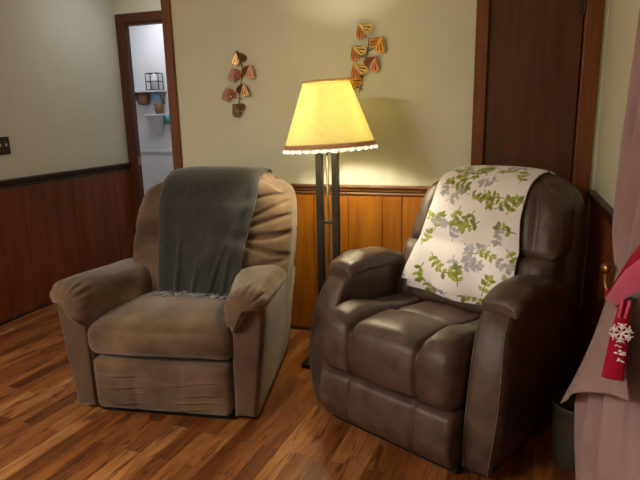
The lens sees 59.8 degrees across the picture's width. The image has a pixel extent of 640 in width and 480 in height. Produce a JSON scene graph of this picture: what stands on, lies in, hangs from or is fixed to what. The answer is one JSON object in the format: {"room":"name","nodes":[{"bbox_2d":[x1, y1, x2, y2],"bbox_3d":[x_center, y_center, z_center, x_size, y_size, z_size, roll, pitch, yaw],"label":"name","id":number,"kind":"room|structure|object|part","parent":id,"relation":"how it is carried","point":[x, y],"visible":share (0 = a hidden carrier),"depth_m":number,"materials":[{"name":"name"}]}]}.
{"room":"living room","nodes":[
{"label":"living room","id":0,"kind":"room"},
{"bbox_2d":[0,0,135,231],"bbox_3d":[-2.809,-0.222,1.756,0.100,2.440,6.750,3,13,18],"label":"wall","id":1,"kind":"structure","parent":0,"point":[62,108],"depth_m":4.11,"materials":[{"name":"beige paint"}]},
{"bbox_2d":[0,137,10,154],"bbox_3d":[-2.090,-0.621,3.671,0.016,0.116,0.116,3,13,18],"label":"light switch","id":2,"kind":"object","parent":1,"relation":"attached to","point":[4,141],"visible":1,"depth_m":3.69,"materials":[{"name":"brown metal"}]},
{"bbox_2d":[0,301,53,325],"bbox_3d":[-2.725,0.964,1.988,0.010,0.022,6.720,3,13,18],"label":"baseboard","id":3,"kind":"structure","parent":1,"relation":"attached to","point":[51,302],"depth_m":3.90,"materials":[{"name":"brown wood"}]},
{"bbox_2d":[0,163,130,189],"bbox_3d":[-2.744,0.076,1.789,0.034,0.062,6.725,3,13,18],"label":"trim","id":4,"kind":"structure","parent":1,"relation":"attached to","point":[50,177],"depth_m":4.13,"materials":[{"name":"brown wood"}]},
{"bbox_2d":[0,170,135,322],"bbox_3d":[-2.743,0.542,1.901,0.011,0.885,6.730,3,13,18],"label":"wainscoting","id":5,"kind":"structure","parent":1,"relation":"attached to","point":[50,233],"depth_m":4.15,"materials":[{"name":"brown wood"}]},
{"bbox_2d":[114,0,160,13],"bbox_3d":[-1.136,-0.922,4.693,1.352,2.440,0.040,3,13,18],"label":"wall","id":6,"kind":"structure","parent":0,"point":[121,6],"depth_m":4.57,"materials":[{"name":"beige paint"}]},
{"bbox_2d":[115,10,161,230],"bbox_3d":[-1.240,-0.796,4.750,0.913,2.175,0.065,3,13,18],"label":"door frame","id":7,"kind":"structure","parent":6,"relation":"attached to","point":[120,19],"depth_m":4.75,"materials":[{"name":"brown wood"}]},
{"bbox_2d":[129,24,173,194],"bbox_3d":[-1.597,-1.197,5.958,2.100,2.440,0.100,3,13,18],"label":"wall","id":8,"kind":"structure","parent":0,"point":[146,41],"depth_m":5.90,"materials":[{"name":"white paint"}]},
{"bbox_2d":[135,90,166,104],"bbox_3d":[-1.795,-1.492,5.837,0.370,0.138,0.120,3,13,18],"label":"wall shelf","id":9,"kind":"object","parent":8,"relation":"attached to","point":[160,92],"visible":0.77,"depth_m":5.81,"materials":[{"name":"white plastic"}]},
{"bbox_2d":[138,93,149,104],"bbox_3d":[-1.853,-1.484,5.870,0.122,0.120,0.090,3,13,18],"label":"basket","id":10,"kind":"object","parent":9,"relation":"hanging from","point":[144,98],"visible":1,"depth_m":5.83,"materials":[{"name":"brown wicker"}]},
{"bbox_2d":[145,72,163,90],"bbox_3d":[-1.718,-1.641,5.776,0.159,0.175,0.090,3,13,18],"label":"wire caddy","id":11,"kind":"object","parent":9,"relation":"on","point":[154,83],"visible":0.96,"depth_m":5.75,"materials":[{"name":"black metal"}]},
{"bbox_2d":[152,93,161,105],"bbox_3d":[-1.705,-1.476,5.842,0.100,0.130,0.050,3,13,18],"label":"folded cloth","id":12,"kind":"object","parent":9,"relation":"hanging from","point":[156,98],"visible":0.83,"depth_m":5.82,"materials":[{"name":"blue fabric"}]},
{"bbox_2d":[144,114,167,133],"bbox_3d":[-1.723,-1.221,5.875,0.220,0.207,0.120,3,13,18],"label":"wall shelf","id":13,"kind":"object","parent":8,"relation":"attached to","point":[157,121],"visible":1,"depth_m":5.85,"materials":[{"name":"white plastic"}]},
{"bbox_2d":[155,103,163,113],"bbox_3d":[-1.684,-1.376,5.826,0.092,0.115,0.092,3,13,18],"label":"jar","id":14,"kind":"object","parent":13,"relation":"on","point":[159,108],"visible":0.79,"depth_m":5.79,"materials":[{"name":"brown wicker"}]},
{"bbox_2d":[140,151,171,152],"bbox_3d":[-1.610,-0.946,5.959,2.100,0.020,0.015,3,13,18],"label":"trim","id":15,"kind":"structure","parent":8,"relation":"attached to","point":[140,151],"depth_m":6.00,"materials":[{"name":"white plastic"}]},
{"bbox_2d":[164,115,169,123],"bbox_3d":[-1.608,-1.273,5.865,0.060,0.090,0.060,3,13,18],"label":"toothbrush cup","id":16,"kind":"object","parent":8,"relation":"attached to","point":[166,117],"visible":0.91,"depth_m":5.84,"materials":[{"name":"teal plastic"}]},
{"bbox_2d":[0,303,577,479],"bbox_3d":[-1.477,0.933,2.189,5.115,0.060,8.100,3,13,18],"label":"floor","id":17,"kind":"structure","parent":0,"point":[46,433],"depth_m":2.35,"materials":[{"name":"laminate"}]},
{"bbox_2d":[50,171,296,419],"bbox_3d":[-0.641,0.206,2.819,0.994,1.044,0.964,1,13,10],"label":"recliner","id":18,"kind":"object","parent":17,"relation":"on","point":[130,349],"visible":0.85,"depth_m":2.50,"materials":[{"name":"beige fabric"}]},
{"bbox_3d":[-1.112,0.495,2.543,0.142,0.554,0.029,1,13,10],"label":"panel","id":19,"kind":"part","parent":18,"relation":"part of","materials":[{"name":"beige fabric"}]},
{"bbox_3d":[-1.021,0.404,2.925,0.168,0.576,0.810,2,13,13],"label":"arm","id":20,"kind":"part","parent":18,"relation":"part of","materials":[{"name":"beige fabric"}]},
{"bbox_2d":[87,291,232,359],"bbox_3d":[-0.671,0.383,2.670,0.698,0.190,0.590,1,13,10],"label":"seat cushion","id":21,"kind":"object","parent":18,"relation":"on","point":[138,325],"depth_m":2.45,"materials":[{"name":"beige fabric"}]},
{"bbox_2d":[148,166,272,299],"bbox_3d":[-0.571,-0.062,2.917,0.531,0.609,0.644,1,13,10],"label":"throw blanket","id":22,"kind":"object","parent":18,"relation":"on","point":[205,213],"visible":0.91,"depth_m":2.80,"materials":[{"name":"grey fabric"}]},
{"bbox_3d":[-0.558,0.014,2.981,0.860,0.745,0.540,1,13,10],"label":"backrest","id":23,"kind":"part","parent":18,"relation":"part of","materials":[{"name":"beige fabric"}]},
{"bbox_3d":[-0.307,0.510,2.399,0.142,0.554,0.029,1,13,10],"label":"panel","id":24,"kind":"part","parent":18,"relation":"part of","materials":[{"name":"beige fabric"}]},
{"bbox_3d":[-0.256,0.418,2.788,0.168,0.576,0.810,0,13,7],"label":"arm","id":25,"kind":"part","parent":18,"relation":"part of","materials":[{"name":"beige fabric"}]},
{"bbox_2d":[282,78,377,368],"bbox_3d":[0.060,-0.061,2.906,0.483,1.496,0.482,3,13,18],"label":"floor lamp","id":26,"kind":"object","parent":17,"relation":"on","point":[329,117],"visible":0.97,"depth_m":2.66,"materials":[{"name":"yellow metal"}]},
{"bbox_3d":[0.007,0.098,2.961,0.034,1.116,0.034,3,13,18],"label":"post","id":27,"kind":"part","parent":26,"relation":"part of","materials":[{"name":"black metal"}]},
{"bbox_3d":[0.048,0.101,2.948,0.014,1.116,0.014,3,13,18],"label":"rod","id":28,"kind":"part","parent":26,"relation":"part of","materials":[{"name":"grey metal"}]},
{"bbox_3d":[0.047,-0.625,2.779,0.462,0.334,0.462,3,13,18],"label":"lamp shade","id":29,"kind":"part","parent":26,"relation":"part of","materials":[{"name":"white"}]},
{"bbox_3d":[0.051,-0.463,2.815,0.483,0.042,0.482,3,13,18],"label":"lace trim","id":30,"kind":"part","parent":26,"relation":"part of","materials":[{"name":"white fabric"}]},
{"bbox_3d":[0.089,0.103,2.934,0.034,1.116,0.034,3,13,18],"label":"post","id":31,"kind":"part","parent":26,"relation":"part of","materials":[{"name":"black metal"}]},
{"bbox_2d":[309,173,586,478],"bbox_3d":[0.587,0.245,2.502,0.938,1.055,1.083,11,17,43],"label":"recliner","id":32,"kind":"object","parent":17,"relation":"on","point":[456,386],"visible":0.73,"depth_m":2.19,"materials":[{"name":"brown leather"}]},
{"bbox_3d":[0.274,0.382,2.776,0.151,0.628,0.818,11,17,43],"label":"arm","id":33,"kind":"part","parent":32,"relation":"part of","materials":[{"name":"brown leather"}]},
{"bbox_2d":[323,293,480,411],"bbox_3d":[0.424,0.411,2.360,0.644,0.283,0.592,11,17,43],"label":"seat cushion","id":34,"kind":"object","parent":32,"relation":"on","point":[411,351],"depth_m":2.17,"materials":[{"name":"brown leather"}]},
{"bbox_2d":[401,165,555,305],"bbox_3d":[0.770,-0.051,2.630,0.563,0.581,0.567,11,17,43],"label":"throw blanket","id":35,"kind":"object","parent":32,"relation":"on","point":[468,243],"visible":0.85,"depth_m":2.50,"materials":[{"name":"white fabric"}]},
{"bbox_2d":[396,237,564,313],"bbox_3d":[0.712,0.162,2.586,0.762,0.295,0.284,11,17,43],"label":"lumbar cushion","id":36,"kind":"object","parent":32,"relation":"on","point":[549,265],"depth_m":2.39,"materials":[{"name":"brown leather"}]},
{"bbox_2d":[411,173,574,260],"bbox_3d":[0.814,-0.146,2.612,0.742,0.350,0.352,11,17,43],"label":"cushion","id":37,"kind":"object","parent":32,"relation":"on","point":[547,224],"depth_m":2.36,"materials":[{"name":"brown leather"}]},
{"bbox_3d":[0.844,0.490,2.244,0.151,0.628,0.818,11,17,43],"label":"arm","id":38,"kind":"part","parent":32,"relation":"part of","materials":[{"name":"brown leather"}]},
{"bbox_3d":[0.841,0.070,2.694,0.806,0.740,0.403,11,17,43],"label":"backrest","id":39,"kind":"part","parent":32,"relation":"part of","materials":[{"name":"brown leather"}]},
{"bbox_2d":[551,389,576,473],"bbox_3d":[0.983,0.731,2.123,0.208,0.257,0.208,3,13,18],"label":"waste bin","id":40,"kind":"object","parent":17,"relation":"on","point":[562,434],"visible":0.38,"depth_m":2.08,"materials":[{"name":"grey plastic"}]},
{"bbox_2d":[170,0,609,311],"bbox_3d":[0.253,-0.620,3.219,2.440,2.440,0.120,3,13,18],"label":"wall","id":41,"kind":"structure","parent":0,"point":[417,109],"depth_m":3.14,"materials":[{"name":"beige paint"}]},
{"bbox_2d":[160,0,182,169],"bbox_3d":[-0.898,-0.676,3.603,0.070,2.430,0.160,3,13,18],"label":"door frame","id":42,"kind":"structure","parent":41,"relation":"attached to","point":[165,4],"depth_m":3.46,"materials":[{"name":"brown wood"}]},
{"bbox_2d":[222,50,253,116],"bbox_3d":[-0.486,-0.930,3.317,0.215,0.388,0.038,3,13,18],"label":"wall ornament","id":43,"kind":"object","parent":41,"relation":"attached to","point":[234,73],"visible":1,"depth_m":3.30,"materials":[{"name":"orange metal"}]},
{"bbox_3d":[-0.483,-0.939,3.320,0.133,0.371,0.026,3,13,18],"label":"stem","id":44,"kind":"part","parent":43,"relation":"part of","materials":[{"name":"brown metal"}]},
{"bbox_2d":[290,324,310,329],"bbox_3d":[-0.016,0.559,3.503,1.789,0.028,0.012,3,13,18],"label":"baseboard","id":45,"kind":"structure","parent":41,"relation":"attached to","point":[294,326],"depth_m":3.53,"materials":[{"name":"brown wood"}]},
{"bbox_2d":[291,194,422,325],"bbox_3d":[-0.021,0.147,3.422,1.789,0.868,0.011,3,13,18],"label":"wainscoting","id":46,"kind":"structure","parent":41,"relation":"attached to","point":[388,222],"depth_m":3.30,"materials":[{"name":"brown wood"}]},
{"bbox_2d":[289,183,429,196],"bbox_3d":[-0.035,-0.300,3.309,1.789,0.062,0.034,3,13,18],"label":"trim","id":47,"kind":"structure","parent":41,"relation":"attached to","point":[365,190],"depth_m":3.19,"materials":[{"name":"brown wood"}]},
{"bbox_2d":[348,22,384,91],"bbox_3d":[0.251,-0.998,3.048,0.214,0.368,0.035,3,13,18],"label":"wall ornament","id":48,"kind":"object","parent":41,"relation":"attached to","point":[377,43],"visible":0.98,"depth_m":3.04,"materials":[{"name":"orange metal"}]},
{"bbox_3d":[0.251,-0.975,3.057,0.139,0.316,0.028,3,13,18],"label":"stem","id":49,"kind":"part","parent":48,"relation":"part of","materials":[{"name":"brown metal"}]},
{"bbox_2d":[484,0,586,183],"bbox_3d":[1.094,-0.381,2.940,0.443,2.046,0.052,3,13,18],"label":"door","id":50,"kind":"structure","parent":41,"relation":"in","point":[534,53],"depth_m":2.83,"materials":[{"name":"brown wood"}]},
{"bbox_2d":[471,0,604,303],"bbox_3d":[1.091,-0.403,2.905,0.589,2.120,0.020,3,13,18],"label":"door frame","id":51,"kind":"structure","parent":41,"relation":"attached to","point":[594,19],"depth_m":2.80,"materials":[{"name":"brown wood"}]},
{"bbox_2d":[594,0,639,208],"bbox_3d":[0.546,0.061,0.176,0.100,2.440,5.846,3,13,18],"label":"wall","id":52,"kind":"structure","parent":0,"point":[623,14],"depth_m":2.39,"materials":[{"name":"beige paint"}]},
{"bbox_2d":[579,203,614,364],"bbox_3d":[0.486,0.841,0.297,0.011,0.868,5.696,3,13,18],"label":"wainscoting","id":53,"kind":"structure","parent":52,"relation":"attached to","point":[600,244],"depth_m":2.60,"materials":[{"name":"brown wood"}]},
{"bbox_2d":[587,190,612,226],"bbox_3d":[0.466,0.391,0.199,0.034,0.062,5.696,3,13,18],"label":"trim","id":54,"kind":"structure","parent":52,"relation":"attached to","point":[597,201],"depth_m":2.44,"materials":[{"name":"brown wood"}]},
{"bbox_2d":[600,262,613,289],"bbox_3d":[0.913,0.123,1.662,0.141,0.102,0.048,5,14,25],"label":"curtain holdback","id":55,"kind":"object","parent":52,"relation":"attached to","point":[607,268],"visible":0.59,"depth_m":1.68,"materials":[{"name":"gold metal"}]},
{"bbox_3d":[0.915,0.139,1.661,0.131,0.072,0.030,6,14,28],"label":"hook arm","id":56,"kind":"part","parent":55,"relation":"part of","materials":[{"name":"gold metal"}]},
{"bbox_3d":[0.867,0.085,1.682,0.036,0.035,0.036,3,13,18],"label":"knob","id":57,"kind":"part","parent":55,"relation":"part of","materials":[{"name":"gold metal"}]},
{"bbox_3d":[0.697,-1.034,0.764,0.094,0.018,1.800,3,13,18],"label":"curtain rod","id":58,"kind":"object","parent":52,"relation":"attached to","visible":0},
{"bbox_2d":[560,9,639,479],"bbox_3d":[0.718,-0.006,1.109,0.182,2.130,1.294,2,13,14],"label":"curtain","id":59,"kind":"object","parent":58,"relation":"hanging from","point":[606,411],"visible":0.74,"depth_m":1.50,"materials":[{"name":"fabric"}]},
{"bbox_2d":[601,245,639,380],"bbox_3d":[0.700,0.053,1.244,0.118,0.472,0.880,3,13,18],"label":"ribbon","id":60,"kind":"object","parent":59,"relation":"attached to","point":[627,283],"visible":1,"depth_m":1.19,"materials":[{"name":"red fabric"}]}
]}

